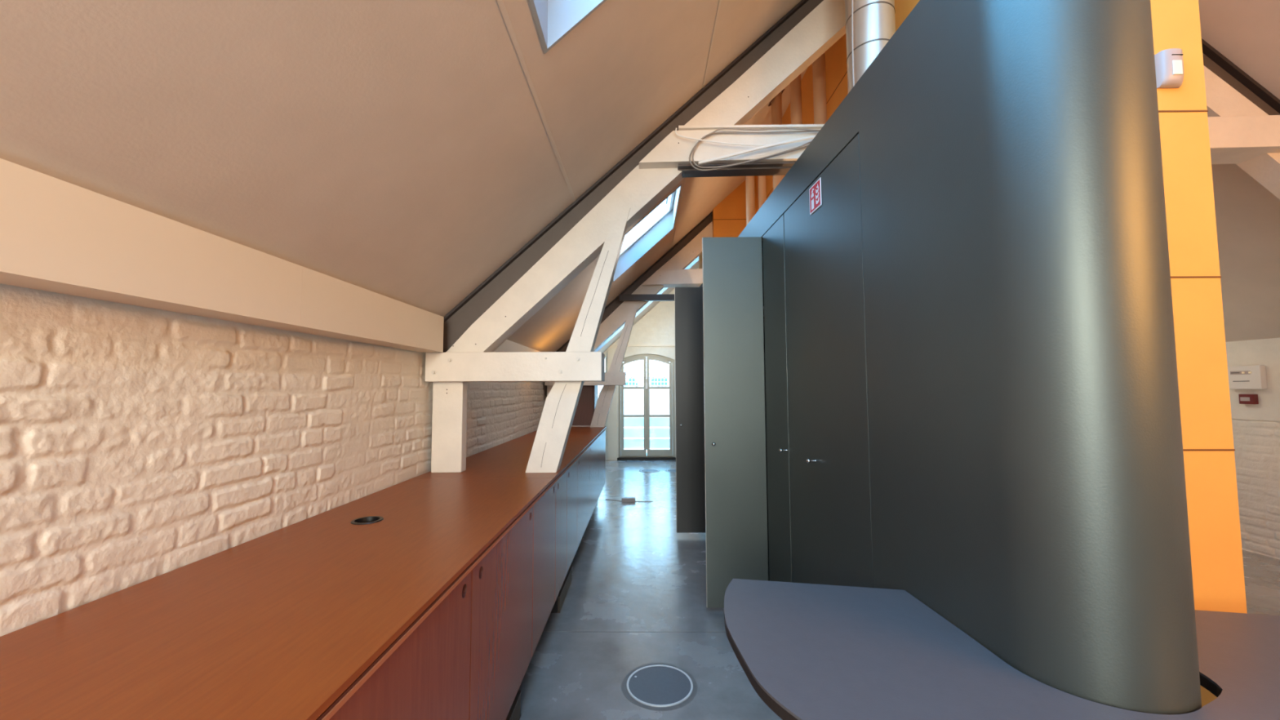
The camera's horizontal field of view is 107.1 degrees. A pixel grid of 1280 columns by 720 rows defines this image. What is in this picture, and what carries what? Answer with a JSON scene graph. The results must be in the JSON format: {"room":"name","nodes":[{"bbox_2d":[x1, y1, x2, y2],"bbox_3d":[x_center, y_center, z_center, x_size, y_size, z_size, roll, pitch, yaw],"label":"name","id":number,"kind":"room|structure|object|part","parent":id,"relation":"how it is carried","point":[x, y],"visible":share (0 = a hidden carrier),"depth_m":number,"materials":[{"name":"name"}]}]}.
{"room":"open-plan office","nodes":[
{"label":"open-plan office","id":0,"kind":"room"},
{"bbox_2d":[0,283,546,636],"bbox_3d":[-1.363,0.745,3.089,0.308,1.700,13.230,0,-4,1],"label":"wall","id":1,"kind":"structure","parent":0,"point":[138,444],"depth_m":1.25,"materials":[{"name":"white brick"}]},
{"bbox_2d":[0,158,302,326],"bbox_3d":[-1.182,-0.285,0.289,0.127,0.197,2.520,0,-4,1],"label":"boxed beam","id":2,"kind":"structure","parent":1,"relation":"attached to","point":[57,236],"depth_m":1.03,"materials":[{"name":"beige paint"}]},
{"bbox_2d":[265,266,444,351],"bbox_3d":[-1.165,-0.175,2.092,0.127,0.197,1.092,0,-4,1],"label":"boxed beam","id":3,"kind":"structure","parent":1,"relation":"attached to","point":[331,307],"depth_m":1.88,"materials":[{"name":"beige paint"}]},
{"bbox_2d":[493,339,539,351],"bbox_3d":[-1.143,-0.037,4.352,0.127,0.197,2.940,0,-4,1],"label":"boxed beam","id":4,"kind":"structure","parent":1,"relation":"attached to","point":[508,345],"depth_m":4.01,"materials":[{"name":"beige paint"}]},
{"bbox_2d":[0,0,1279,352],"bbox_3d":[1.974,-1.531,3.231,7.300,3.568,13.300,0,-4,1],"label":"ceiling","id":5,"kind":"structure","parent":0,"point":[405,151],"depth_m":1.47,"materials":[{"name":"paint"}]},
{"bbox_2d":[528,0,606,53],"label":"window","id":6,"kind":"structure","parent":5,"relation":"attached to","point":[554,20],"depth_m":1.62,"materials":[{"name":"grey"}]},
{"bbox_2d":[555,211,712,351],"bbox_3d":[1.951,-1.336,6.024,6.200,3.090,0.160,0,-4,1],"label":"rafter","id":7,"kind":"object","parent":5,"relation":"attached to","point":[615,304],"visible":0.16,"depth_m":5.98,"materials":[{"name":"paint"}]},
{"bbox_2d":[594,256,698,351],"bbox_3d":[0.498,-1.480,8.422,2.849,2.860,0.600,0,-4,1],"label":"window","id":8,"kind":"structure","parent":5,"relation":"attached to","point":[696,260],"depth_m":8.68,"materials":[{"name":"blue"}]},
{"bbox_2d":[612,183,682,281],"bbox_3d":[0.033,-1.323,4.609,0.669,0.898,1.100,0,-4,1],"label":"window","id":9,"kind":"structure","parent":5,"relation":"attached to","point":[664,221],"depth_m":5.14,"materials":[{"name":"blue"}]},
{"bbox_3d":[0.033,-1.437,4.616,0.646,0.671,1.076,0,-3,1],"label":"frame","id":10,"kind":"part","parent":9,"relation":"part of","materials":[{"name":"white paint"}]},
{"bbox_2d":[745,175,755,225],"bbox_3d":[1.037,-1.175,4.420,0.096,1.777,0.096,0,-4,1],"label":"riser pipe","id":11,"kind":"object","parent":5,"relation":"attached to","point":[749,180],"visible":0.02,"depth_m":4.41,"materials":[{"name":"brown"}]},
{"bbox_2d":[757,175,766,209],"bbox_3d":[1.141,-1.225,4.392,0.090,1.874,0.090,0,-4,1],"label":"riser pipe","id":12,"kind":"object","parent":5,"relation":"attached to","point":[762,184],"visible":0.02,"depth_m":4.38,"materials":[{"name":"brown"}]},
{"bbox_2d":[768,88,784,191],"bbox_3d":[1.173,-1.312,3.992,0.137,1.999,0.129,0,-4,1],"label":"riser pipe","id":13,"kind":"object","parent":5,"relation":"attached to","point":[775,103],"visible":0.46,"depth_m":4.01,"materials":[{"name":"brown"}]},
{"bbox_2d":[790,74,802,124],"bbox_3d":[1.229,-1.310,3.675,0.100,1.955,0.100,0,-4,1],"label":"riser pipe","id":14,"kind":"object","parent":5,"relation":"attached to","point":[795,86],"visible":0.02,"depth_m":3.69,"materials":[{"name":"brown"}]},
{"bbox_2d":[812,52,826,124],"bbox_3d":[1.298,-1.360,3.377,0.104,2.018,0.104,0,-4,1],"label":"wooden post","id":15,"kind":"object","parent":5,"relation":"attached to","point":[819,64],"visible":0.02,"depth_m":3.38,"materials":[{"name":"brown wood"}]},
{"bbox_2d":[851,0,854,86],"bbox_3d":[1.000,-1.311,2.205,0.016,1.780,0.008,0,-4,1],"label":"cable","id":16,"kind":"object","parent":5,"relation":"hanging from","point":[852,42],"visible":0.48,"depth_m":2.21,"materials":[{"name":"beige plastic"}]},
{"bbox_2d":[438,0,1279,352],"bbox_3d":[1.921,-1.530,2.860,6.200,3.090,0.160,0,-4,1],"label":"rafter","id":17,"kind":"object","parent":5,"relation":"attached to","point":[460,318],"visible":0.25,"depth_m":2.80,"materials":[{"name":"paint"}]},
{"bbox_2d":[603,266,698,460],"bbox_3d":[2.034,-0.394,9.588,6.989,4.742,0.330,0,-4,1],"label":"wall","id":18,"kind":"structure","parent":0,"point":[654,333],"depth_m":9.47,"materials":[{"name":"white painted plaster"}]},
{"bbox_2d":[604,357,606,436],"bbox_3d":[-0.798,0.743,9.480,0.260,1.580,0.060,0,-4,1],"label":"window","id":19,"kind":"structure","parent":18,"relation":"in","point":[605,357],"depth_m":9.48,"materials":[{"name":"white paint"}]},
{"bbox_2d":[607,346,617,460],"bbox_3d":[-0.548,0.853,9.376,0.190,2.245,0.050,0,-4,1],"label":"trim","id":20,"kind":"structure","parent":18,"relation":"attached to","point":[612,415],"depth_m":9.33,"materials":[{"name":"beige paint"}]},
{"bbox_2d":[617,354,675,460],"bbox_3d":[0.133,0.927,9.435,1.170,2.100,0.130,0,-4,1],"label":"window","id":21,"kind":"structure","parent":18,"relation":"in","point":[624,454],"depth_m":9.41,"materials":[{"name":"beige paint"}]},
{"bbox_2d":[518,460,1279,719],"bbox_3d":[1.980,1.629,3.002,6.989,0.100,13.230,0,-4,1],"label":"floor","id":22,"kind":"structure","parent":0,"point":[636,597],"depth_m":2.90,"materials":[{"name":"concrete"}]},
{"bbox_2d":[328,570,471,719],"bbox_3d":[-0.856,0.972,0.240,0.734,0.895,2.179,0,-4,1],"label":"base cabinet","id":23,"kind":"object","parent":22,"relation":"on","point":[426,677],"visible":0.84,"depth_m":1.08,"materials":[{"name":"brown wood"}]},
{"bbox_2d":[0,425,606,719],"bbox_3d":[-0.835,0.638,2.480,0.753,0.041,7.012,0,-4,1],"label":"countertop","id":24,"kind":"structure","parent":23,"relation":"on","point":[290,622],"depth_m":0.98,"materials":[{"name":"red wood"}]},
{"bbox_2d":[350,515,383,524],"bbox_3d":[-0.982,0.593,1.702,0.104,0.036,0.104,0,-4,1],"label":"cable grommet","id":25,"kind":"object","parent":24,"relation":"attached to","point":[372,519],"visible":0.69,"depth_m":1.72,"materials":[{"name":"black plastic"}]},
{"bbox_2d":[469,482,555,719],"bbox_3d":[-0.839,1.077,1.967,0.734,0.895,1.277,0,-4,1],"label":"base cabinet","id":26,"kind":"object","parent":22,"relation":"on","point":[513,586],"visible":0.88,"depth_m":1.72,"materials":[{"name":"brown wood"}]},
{"bbox_3d":[-0.484,0.945,1.706,0.018,0.656,0.742,0,-3,1],"label":"door","id":27,"kind":"part","parent":26,"relation":"part of","materials":[{"name":"red wood"}]},
{"bbox_2d":[506,690,521,719],"bbox_3d":[-0.564,1.460,1.755,0.100,0.103,0.570,0,-4,1],"label":"grille","id":28,"kind":"object","parent":26,"relation":"attached to","point":[514,713],"visible":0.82,"depth_m":1.97,"materials":[{"name":"black metal"}]},
{"bbox_3d":[-0.478,0.984,2.344,0.018,0.656,0.523,0,-3,1],"label":"door","id":29,"kind":"part","parent":26,"relation":"part of","materials":[{"name":"red wood"}]},
{"bbox_2d":[555,460,577,601],"bbox_3d":[-0.829,1.142,3.029,0.734,0.895,0.848,0,-4,1],"label":"base cabinet","id":30,"kind":"object","parent":22,"relation":"on","point":[566,517],"visible":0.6,"depth_m":2.94,"materials":[{"name":"brown wood"}]},
{"bbox_3d":[-0.474,1.011,2.798,0.018,0.656,0.373,0,-3,1],"label":"door","id":31,"kind":"part","parent":30,"relation":"part of","materials":[{"name":"red wood"}]},
{"bbox_2d":[551,566,572,613],"bbox_3d":[-0.549,1.550,3.217,0.100,0.103,0.500,0,-4,1],"label":"grille","id":32,"kind":"object","parent":30,"relation":"attached to","point":[557,606],"visible":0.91,"depth_m":3.10,"materials":[{"name":"black metal"}]},
{"bbox_3d":[-0.557,1.551,3.217,0.084,0.100,0.500,0,-3,1],"label":"casing","id":33,"kind":"part","parent":32,"relation":"part of","materials":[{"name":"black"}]},
{"bbox_3d":[-0.469,1.037,3.222,0.018,0.656,0.463,0,-3,1],"label":"door","id":34,"kind":"part","parent":30,"relation":"part of","materials":[{"name":"red wood"}]},
{"bbox_2d":[571,385,598,426],"bbox_3d":[-0.870,1.035,6.222,0.592,1.500,0.470,0,-4,1],"label":"cabinet","id":35,"kind":"object","parent":22,"relation":"on","point":[586,406],"visible":0.02,"depth_m":6.01,"materials":[{"name":"brown wood"}]},
{"bbox_3d":[-0.583,0.999,6.222,0.018,1.410,0.450,0,-3,1],"label":"door","id":36,"kind":"part","parent":35,"relation":"part of","materials":[{"name":"wood"}]},
{"bbox_2d":[577,437,598,548],"bbox_3d":[-0.817,1.217,4.247,0.734,0.895,1.588,0,-4,1],"label":"base cabinet","id":37,"kind":"object","parent":22,"relation":"on","point":[588,462],"visible":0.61,"depth_m":4.01,"materials":[{"name":"brown wood"}]},
{"bbox_3d":[-0.464,1.075,3.841,0.018,0.656,0.763,0,-3,1],"label":"door","id":38,"kind":"part","parent":37,"relation":"part of","materials":[{"name":"red wood"}]},
{"bbox_3d":[-0.456,1.124,4.635,0.018,0.656,0.813,0,-3,1],"label":"door","id":39,"kind":"part","parent":37,"relation":"part of","materials":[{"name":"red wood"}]},
{"bbox_2d":[598,430,605,497],"bbox_3d":[-0.805,1.293,5.487,0.734,0.895,0.893,0,-4,1],"label":"base cabinet","id":40,"kind":"object","parent":22,"relation":"on","point":[602,438],"visible":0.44,"depth_m":5.46,"materials":[{"name":"brown wood"}]},
{"bbox_3d":[-0.450,1.163,5.274,0.018,0.656,0.453,0,-3,1],"label":"door","id":41,"kind":"part","parent":40,"relation":"part of","materials":[{"name":"red wood"}]},
{"bbox_3d":[-0.445,1.190,5.720,0.018,0.656,0.428,0,-3,1],"label":"door","id":42,"kind":"part","parent":40,"relation":"part of","materials":[{"name":"red wood"}]},
{"bbox_2d":[621,497,635,502],"bbox_3d":[-0.142,1.739,5.891,0.170,0.048,0.070,0,-4,1],"label":"socket","id":43,"kind":"object","parent":22,"relation":"on","point":[624,499],"visible":1,"depth_m":5.86,"materials":[{"name":"beige plastic"}]},
{"bbox_2d":[544,221,712,426],"bbox_3d":[2.004,-0.512,5.915,6.380,4.530,0.236,0,-4,1],"label":"roof truss","id":44,"kind":"object","parent":22,"relation":"on","point":[673,273],"visible":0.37,"depth_m":5.90,"materials":[{"name":"white paint"}]},
{"bbox_3d":[-1.069,0.540,5.896,0.173,0.590,0.075,0,-3,1],"label":"post","id":45,"kind":"part","parent":44,"relation":"part of","materials":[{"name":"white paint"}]},
{"bbox_2d":[618,293,674,301],"bbox_3d":[0.325,-0.773,5.855,1.165,0.075,0.060,0,-4,1],"label":"tie","id":46,"kind":"object","parent":44,"relation":"attached to","point":[648,297],"visible":0.55,"depth_m":5.83,"materials":[{"name":"grey paint"}]},
{"bbox_2d":[639,468,659,472],"bbox_3d":[0.161,1.895,8.099,0.357,0.005,0.354,0,-4,1],"label":"box","id":47,"kind":"object","parent":22,"relation":"on","point":[649,470],"visible":1,"depth_m":8.10,"materials":[{"name":"silver metal"}]},
{"bbox_3d":[0.164,1.896,8.098,0.295,0.002,0.295,0,-3,1],"label":"lid","id":48,"kind":"part","parent":47,"relation":"part of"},
{"bbox_2d":[621,662,697,711],"bbox_3d":[0.093,1.537,2.238,0.360,0.005,0.358,0,-4,1],"label":"floor outlet cover","id":49,"kind":"object","parent":22,"relation":"on","point":[656,686],"visible":1,"depth_m":2.22,"materials":[{"name":"silver metal"}]},
{"bbox_3d":[0.093,1.538,2.240,0.295,0.002,0.295,0,-3,1],"label":"lid","id":50,"kind":"part","parent":49,"relation":"part of","materials":[{"name":"grey metal"}]},
{"bbox_2d":[665,468,675,472],"bbox_3d":[0.612,1.893,8.091,0.358,0.005,0.357,0,-4,1],"label":"box","id":51,"kind":"object","parent":22,"relation":"on","point":[673,470],"visible":0.55,"depth_m":8.10,"materials":[{"name":"silver metal"}]},
{"bbox_2d":[425,0,1279,472],"bbox_3d":[1.973,-0.705,2.751,6.380,4.530,0.236,0,-4,1],"label":"roof truss","id":52,"kind":"object","parent":22,"relation":"on","point":[1242,134],"visible":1,"depth_m":2.73,"materials":[{"name":"white paint"}]},
{"bbox_3d":[-1.099,0.346,2.732,0.173,0.590,0.075,0,-3,1],"label":"post","id":53,"kind":"part","parent":52,"relation":"part of","materials":[{"name":"white paint"}]},
{"bbox_2d":[675,128,770,145],"bbox_3d":[0.626,-1.252,2.650,0.857,0.106,0.008,0,-4,1],"label":"cable","id":54,"kind":"object","parent":52,"relation":"attached to","point":[676,128],"visible":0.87,"depth_m":2.65,"materials":[{"name":"white plastic"}]},
{"bbox_2d":[677,160,795,177],"bbox_3d":[0.812,-1.125,2.791,1.180,0.041,0.150,0,-4,1],"label":"tie","id":55,"kind":"object","parent":52,"relation":"attached to","point":[762,168],"visible":0.54,"depth_m":2.76,"materials":[{"name":"paint"}]},
{"bbox_2d":[678,124,824,130],"bbox_3d":[0.645,-1.325,2.692,0.850,0.014,0.025,0,-4,1],"label":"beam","id":56,"kind":"structure","parent":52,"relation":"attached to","point":[787,126],"depth_m":2.68,"materials":[{"name":"white paint"}]},
{"bbox_2d":[688,130,816,170],"bbox_3d":[0.666,-1.186,2.673,0.779,0.234,0.008,0,-4,1],"label":"cable","id":57,"kind":"object","parent":52,"relation":"attached to","point":[692,149],"visible":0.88,"depth_m":2.67,"materials":[{"name":"beige plastic"}]},
{"bbox_2d":[692,128,819,168],"bbox_3d":[0.674,-1.193,2.656,0.764,0.232,0.008,0,-4,1],"label":"cable","id":58,"kind":"object","parent":52,"relation":"attached to","point":[715,131],"visible":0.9,"depth_m":2.66,"materials":[{"name":"beige plastic"}]},
{"bbox_2d":[697,135,815,164],"bbox_3d":[0.689,-1.177,2.630,0.734,0.179,0.017,0,-4,1],"label":"cable","id":59,"kind":"object","parent":52,"relation":"attached to","point":[811,136],"visible":0.8,"depth_m":2.62,"materials":[{"name":"white plastic"}]},
{"bbox_2d":[724,578,1279,719],"bbox_3d":[1.346,1.080,0.907,2.328,0.745,1.016,-1,-4,10],"label":"desk","id":60,"kind":"object","parent":22,"relation":"on","point":[809,651],"visible":0.94,"depth_m":1.12,"materials":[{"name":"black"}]},
{"bbox_2d":[699,0,1201,715],"bbox_3d":[1.050,0.305,3.370,0.762,2.595,4.775,0,-4,1],"label":"wall partition","id":61,"kind":"structure","parent":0,"point":[1028,487],"depth_m":1.10,"materials":[{"name":"grey paint"}]},
{"bbox_2d":[674,287,705,533],"bbox_3d":[0.542,0.462,4.548,0.398,2.354,0.068,0,-4,-2],"label":"open closet door","id":62,"kind":"structure","parent":61,"relation":"in","point":[688,301],"depth_m":4.55,"materials":[{"name":"black paint"}]},
{"bbox_2d":[702,236,768,607],"bbox_3d":[0.609,0.371,3.024,0.390,2.360,0.068,0,-4,-2],"label":"open closet door","id":63,"kind":"structure","parent":61,"relation":"in","point":[736,547],"depth_m":3.03,"materials":[{"name":"grey paint"}]},
{"bbox_2d":[762,214,792,582],"bbox_3d":[0.810,0.367,2.818,0.066,2.375,0.394,0,-4,1],"label":"closet door","id":64,"kind":"structure","parent":61,"relation":"in","point":[773,241],"depth_m":2.80,"materials":[{"name":"grey paint"}]},
{"bbox_3d":[0.798,0.504,2.640,0.044,0.023,0.023,0,-3,1],"label":"knob","id":65,"kind":"part","parent":64,"relation":"part of","materials":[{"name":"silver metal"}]},
{"bbox_2d":[808,177,822,215],"bbox_3d":[0.831,-0.774,2.244,0.003,0.130,0.130,0,-4,-2],"label":"fire extinguisher sign","id":66,"kind":"object","parent":61,"relation":"attached to","point":[815,191],"visible":1,"depth_m":2.24,"materials":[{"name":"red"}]},
{"bbox_2d":[783,133,873,587],"bbox_3d":[0.827,0.329,2.188,0.065,2.375,0.844,0,-4,-2],"label":"closet door","id":67,"kind":"structure","parent":61,"relation":"in","point":[832,541],"depth_m":2.10,"materials":[{"name":"grey paint"}]},
{"bbox_3d":[0.814,0.480,2.251,0.044,0.023,0.023,0,-3,1],"label":"knob","id":68,"kind":"part","parent":67,"relation":"part of","materials":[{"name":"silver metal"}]},
{"bbox_2d":[844,0,895,93],"bbox_3d":[1.116,-1.324,2.274,0.217,1.813,0.217,0,-4,1],"label":"duct","id":69,"kind":"object","parent":61,"relation":"on","point":[873,20],"visible":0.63,"depth_m":2.20,"materials":[{"name":"grey metal"}]},
{"bbox_2d":[698,0,1247,706],"bbox_3d":[1.481,-0.674,4.560,1.146,4.692,5.752,0,-4,1],"label":"wall","id":70,"kind":"structure","parent":0,"point":[1207,438],"depth_m":1.65,"materials":[{"name":"orange paint"}]},
{"bbox_2d":[1154,48,1183,88],"bbox_3d":[1.888,-1.036,1.679,0.076,0.124,0.036,0,-4,1],"label":"sensor","id":71,"kind":"object","parent":70,"relation":"attached to","point":[1169,63],"visible":0.98,"depth_m":1.67,"materials":[{"name":"beige plastic"}]},
{"bbox_2d":[1225,337,1279,559],"bbox_3d":[5.320,0.643,3.030,0.302,1.850,13.230,0,-4,1],"label":"wall","id":72,"kind":"structure","parent":0,"point":[1255,427],"depth_m":3.96,"materials":[{"name":"white brick"}]},
{"bbox_2d":[1227,364,1267,389],"bbox_3d":[5.148,0.149,4.019,0.055,0.198,0.230,0,-4,1],"label":"panel","id":73,"kind":"object","parent":72,"relation":"attached to","point":[1240,377],"visible":0.84,"depth_m":3.99,"materials":[{"name":"white plastic"}]},
{"bbox_2d":[1238,394,1258,404],"bbox_3d":[5.155,0.331,4.008,0.042,0.084,0.100,0,-4,1],"label":"fire alarm","id":74,"kind":"object","parent":72,"relation":"attached to","point":[1243,398],"visible":1,"depth_m":3.99,"materials":[{"name":"red plastic"}]},
{"bbox_3d":[1.603,2.084,10.007,9.000,0.150,0.800,0,-4,1],"label":"floor","id":75,"kind":"structure","parent":0,"visible":0},
{"bbox_2d":[623,417,669,448],"bbox_3d":[0.153,1.613,10.255,1.900,0.830,0.090,0,-4,1],"label":"balcony railing","id":76,"kind":"object","parent":75,"relation":"on","point":[631,421],"visible":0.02,"depth_m":10.23,"materials":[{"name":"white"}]},
{"label":"outside","id":77,"kind":"structure","parent":0,"visible":0},
{"bbox_2d":[598,360,669,452],"bbox_3d":[0.675,2.377,17.607,9.000,9.400,4.550,0,-4,1],"label":"neighbouring house","id":78,"kind":"structure","parent":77,"point":[659,371],"depth_m":15.46,"materials":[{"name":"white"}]}
]}

